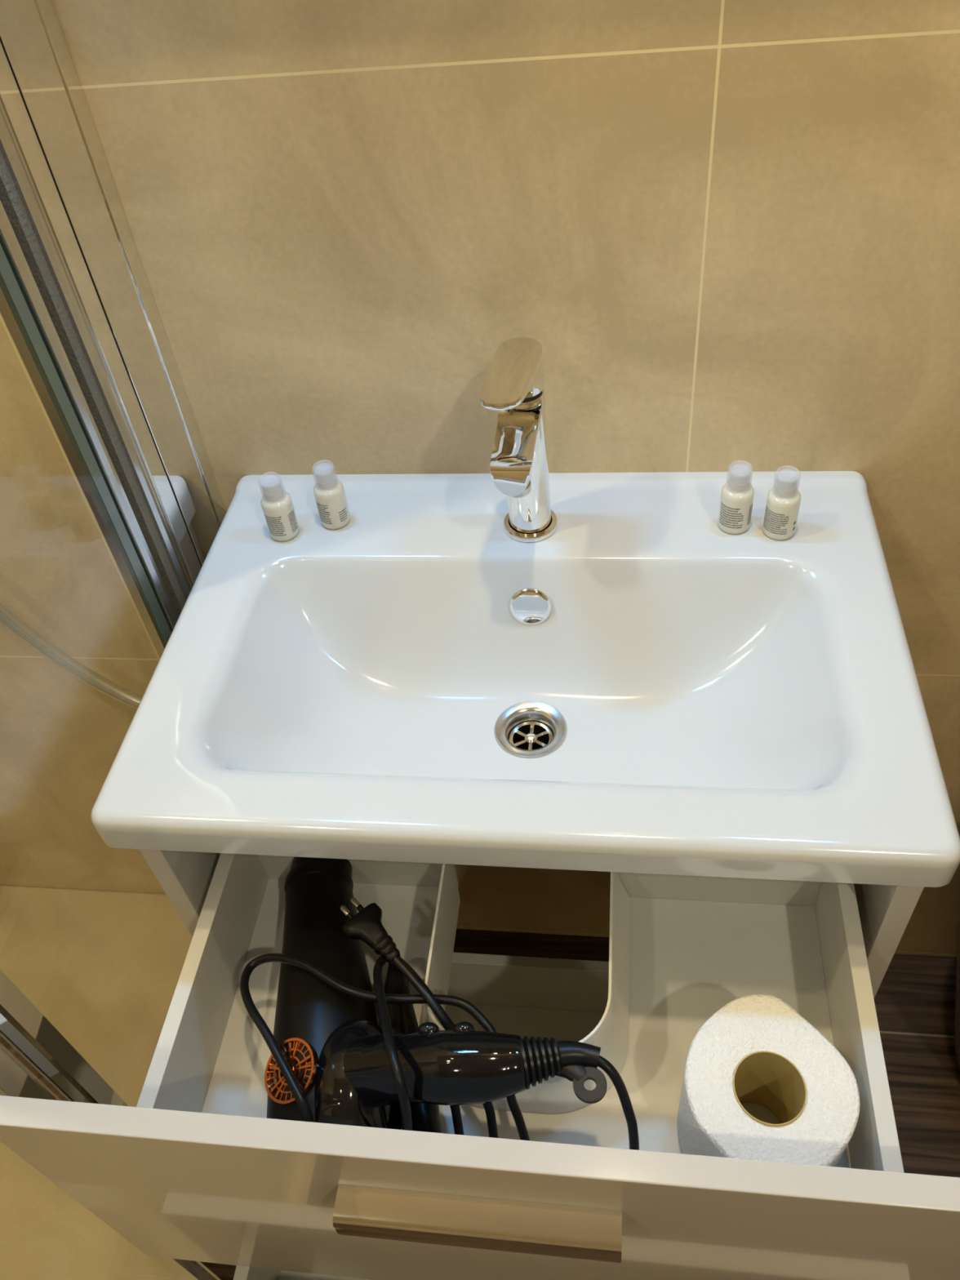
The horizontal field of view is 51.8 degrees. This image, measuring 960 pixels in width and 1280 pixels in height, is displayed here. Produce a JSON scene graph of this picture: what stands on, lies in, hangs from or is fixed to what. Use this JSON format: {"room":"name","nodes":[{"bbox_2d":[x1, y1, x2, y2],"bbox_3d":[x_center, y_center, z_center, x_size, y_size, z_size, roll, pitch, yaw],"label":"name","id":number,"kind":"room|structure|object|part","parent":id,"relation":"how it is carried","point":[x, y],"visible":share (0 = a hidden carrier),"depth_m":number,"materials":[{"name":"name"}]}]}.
{"room":"bathroom","nodes":[
{"label":"bathroom","id":0,"kind":"room"},
{"bbox_2d":[0,0,959,956],"bbox_3d":[0.109,-0.411,0.761,2.950,2.458,0.100,1,46,8],"label":"wall","id":1,"kind":"structure","parent":0,"point":[726,233],"depth_m":0.81,"materials":[{"name":"tile"}]},
{"bbox_2d":[0,602,142,710],"bbox_3d":[-0.569,-0.244,0.915,0.507,0.955,0.068,1,46,8],"label":"shower hose","id":2,"kind":"object","parent":1,"relation":"attached to","point":[8,620],"visible":0.46,"depth_m":1.14,"materials":[{"name":"silver metal"}]},
{"bbox_2d":[0,848,959,1279],"bbox_3d":[0.055,0.338,0.981,0.629,0.654,0.679,1,46,8],"label":"vanity cabinet","id":3,"kind":"object","parent":1,"relation":"attached to","point":[198,1170],"visible":0.52,"depth_m":0.73,"materials":[{"name":"white laminate"}]},
{"bbox_3d":[-0.211,0.231,1.118,0.018,0.654,0.394,1,46,8],"label":"panel","id":4,"kind":"part","parent":3,"relation":"part of","materials":[{"name":"white laminate"}]},
{"bbox_2d":[381,963,441,1133],"bbox_3d":[-0.054,0.330,0.764,0.034,0.050,0.173,-13,46,-6],"label":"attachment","id":5,"kind":"object","parent":3,"relation":"in","point":[424,1117],"visible":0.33,"depth_m":0.77,"materials":[{"name":"black plastic"}]},
{"bbox_3d":[0.055,0.513,0.989,0.517,0.113,0.359,1,46,8],"label":"drawer","id":6,"kind":"part","parent":3,"relation":"part of","materials":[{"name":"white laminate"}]},
{"bbox_2d":[240,857,639,1150],"bbox_3d":[-0.036,0.270,0.757,0.312,0.142,0.262,1,46,8],"label":"hair dryer","id":7,"kind":"object","parent":3,"relation":"in","point":[331,1060],"visible":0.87,"depth_m":0.71,"materials":[{"name":"black plastic"}]},
{"bbox_2d":[264,1037,316,1104],"bbox_3d":[-0.137,0.311,0.713,0.042,0.022,0.044,1,46,8],"label":"grille","id":8,"kind":"object","parent":7,"relation":"attached to","point":[291,1070],"depth_m":0.71,"materials":[{"name":"plastic"}]},
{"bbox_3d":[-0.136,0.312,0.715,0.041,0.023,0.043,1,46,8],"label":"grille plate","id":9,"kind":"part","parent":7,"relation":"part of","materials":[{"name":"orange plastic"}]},
{"bbox_3d":[-0.035,0.301,0.690,0.141,0.092,0.054,4,46,11],"label":"handle","id":10,"kind":"part","parent":7,"relation":"part of","materials":[{"name":"black plastic"}]},
{"bbox_3d":[-0.041,0.303,0.725,0.312,0.140,0.143,1,46,8],"label":"power cord","id":11,"kind":"part","parent":7,"relation":"part of","materials":[{"name":"black rubber"}]},
{"bbox_3d":[-0.002,0.363,0.614,0.177,0.030,0.022,1,46,8],"label":"handle","id":12,"kind":"part","parent":3,"relation":"part of","materials":[{"name":"silver metal"}]},
{"bbox_3d":[0.014,0.411,0.691,0.629,0.325,0.018,1,46,8],"label":"panel","id":13,"kind":"part","parent":3,"relation":"part of","materials":[{"name":"white laminate"}]},
{"bbox_3d":[0.029,0.290,0.775,0.517,0.102,0.276,1,46,8],"label":"drawer","id":14,"kind":"part","parent":3,"relation":"part of","materials":[{"name":"white laminate"}]},
{"bbox_2d":[90,471,959,887],"bbox_3d":[0.041,0.044,0.872,0.610,0.164,0.414,1,46,8],"label":"washbasin","id":15,"kind":"object","parent":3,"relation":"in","point":[642,685],"visible":0.94,"depth_m":0.85,"materials":[{"name":"white ceramic"}]},
{"bbox_2d":[260,484,299,541],"bbox_3d":[-0.186,-0.123,0.906,0.028,0.064,0.028,1,46,8],"label":"toiletry bottle","id":16,"kind":"object","parent":15,"relation":"on","point":[277,504],"visible":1,"depth_m":0.90,"materials":[{"name":"white plastic"}]},
{"bbox_2d":[313,472,350,529],"bbox_3d":[-0.139,-0.135,0.912,0.028,0.064,0.028,1,46,8],"label":"toiletry bottle","id":17,"kind":"object","parent":15,"relation":"on","point":[329,493],"visible":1,"depth_m":0.91,"materials":[{"name":"white plastic"}]},
{"bbox_2d":[478,337,557,542],"bbox_3d":[0.035,-0.144,0.820,0.051,0.179,0.115,1,46,8],"label":"tap","id":18,"kind":"object","parent":15,"relation":"on","point":[513,385],"visible":1,"depth_m":0.78,"materials":[{"name":"silver metal"}]},
{"bbox_3d":[0.025,-0.196,0.770,0.037,0.035,0.099,7,47,13],"label":"lever","id":19,"kind":"part","parent":18,"relation":"part of","materials":[{"name":"silver metal"}]},
{"bbox_3d":[0.030,-0.153,0.789,0.036,0.039,0.085,1,46,8],"label":"spout","id":20,"kind":"part","parent":18,"relation":"part of","materials":[{"name":"silver metal"}]},
{"bbox_2d":[717,474,754,534],"bbox_3d":[0.223,-0.124,0.858,0.028,0.064,0.028,1,46,8],"label":"toiletry bottle","id":21,"kind":"object","parent":15,"relation":"on","point":[737,495],"visible":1,"depth_m":0.85,"materials":[{"name":"white plastic"}]},
{"bbox_2d":[762,479,800,540],"bbox_3d":[0.260,-0.118,0.848,0.028,0.064,0.028,1,46,8],"label":"toiletry bottle","id":22,"kind":"object","parent":15,"relation":"on","point":[783,502],"visible":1,"depth_m":0.84,"materials":[{"name":"white plastic"}]},
{"bbox_2d":[677,994,860,1166],"bbox_3d":[0.199,0.333,0.700,0.110,0.096,0.115,-33,51,-23],"label":"toilet roll","id":23,"kind":"object","parent":3,"relation":"in","point":[756,1048],"visible":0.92,"depth_m":0.67,"materials":[{"name":"paper"}]},
{"bbox_3d":[0.349,0.240,1.041,0.018,0.654,0.394,1,46,8],"label":"panel","id":24,"kind":"part","parent":3,"relation":"part of","materials":[{"name":"white laminate"}]},
{"bbox_2d":[453,928,959,1177],"bbox_3d":[0.102,1.262,0.905,2.950,0.080,2.300,1,46,8],"label":"floor","id":25,"kind":"structure","parent":0,"point":[915,997],"depth_m":1.45,"materials":[{"name":"brown wood"}]},
{"bbox_2d":[0,885,192,1279],"bbox_3d":[-0.734,0.893,1.267,0.985,0.065,1.250,1,46,8],"label":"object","id":26,"kind":"structure","parent":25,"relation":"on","point":[104,968],"depth_m":1.53,"materials":[{"name":"tile"}]},
{"bbox_2d":[0,0,236,1279],"bbox_3d":[-0.347,0.203,0.513,0.034,1.903,1.220,0,46,7],"label":"shower enclosure","id":27,"kind":"object","parent":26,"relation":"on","point":[78,308],"visible":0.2,"depth_m":0.76,"materials":[{"name":"silver metal"}]},
{"bbox_3d":[-0.347,0.183,0.532,0.027,1.903,0.012,1,46,8],"label":"door post","id":28,"kind":"part","parent":27,"relation":"part of","materials":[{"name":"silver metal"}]},
{"bbox_3d":[-0.341,0.157,0.558,0.033,1.903,0.058,1,46,8],"label":"door post","id":29,"kind":"part","parent":27,"relation":"part of","materials":[{"name":"silver metal"}]},
{"bbox_2d":[954,916,959,1069],"bbox_3d":[0.794,0.460,1.256,0.430,0.420,0.430,1,46,8],"label":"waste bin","id":30,"kind":"object","parent":25,"relation":"on","point":[957,1035],"visible":1,"depth_m":1.32,"materials":[{"name":"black plastic"}]}
]}

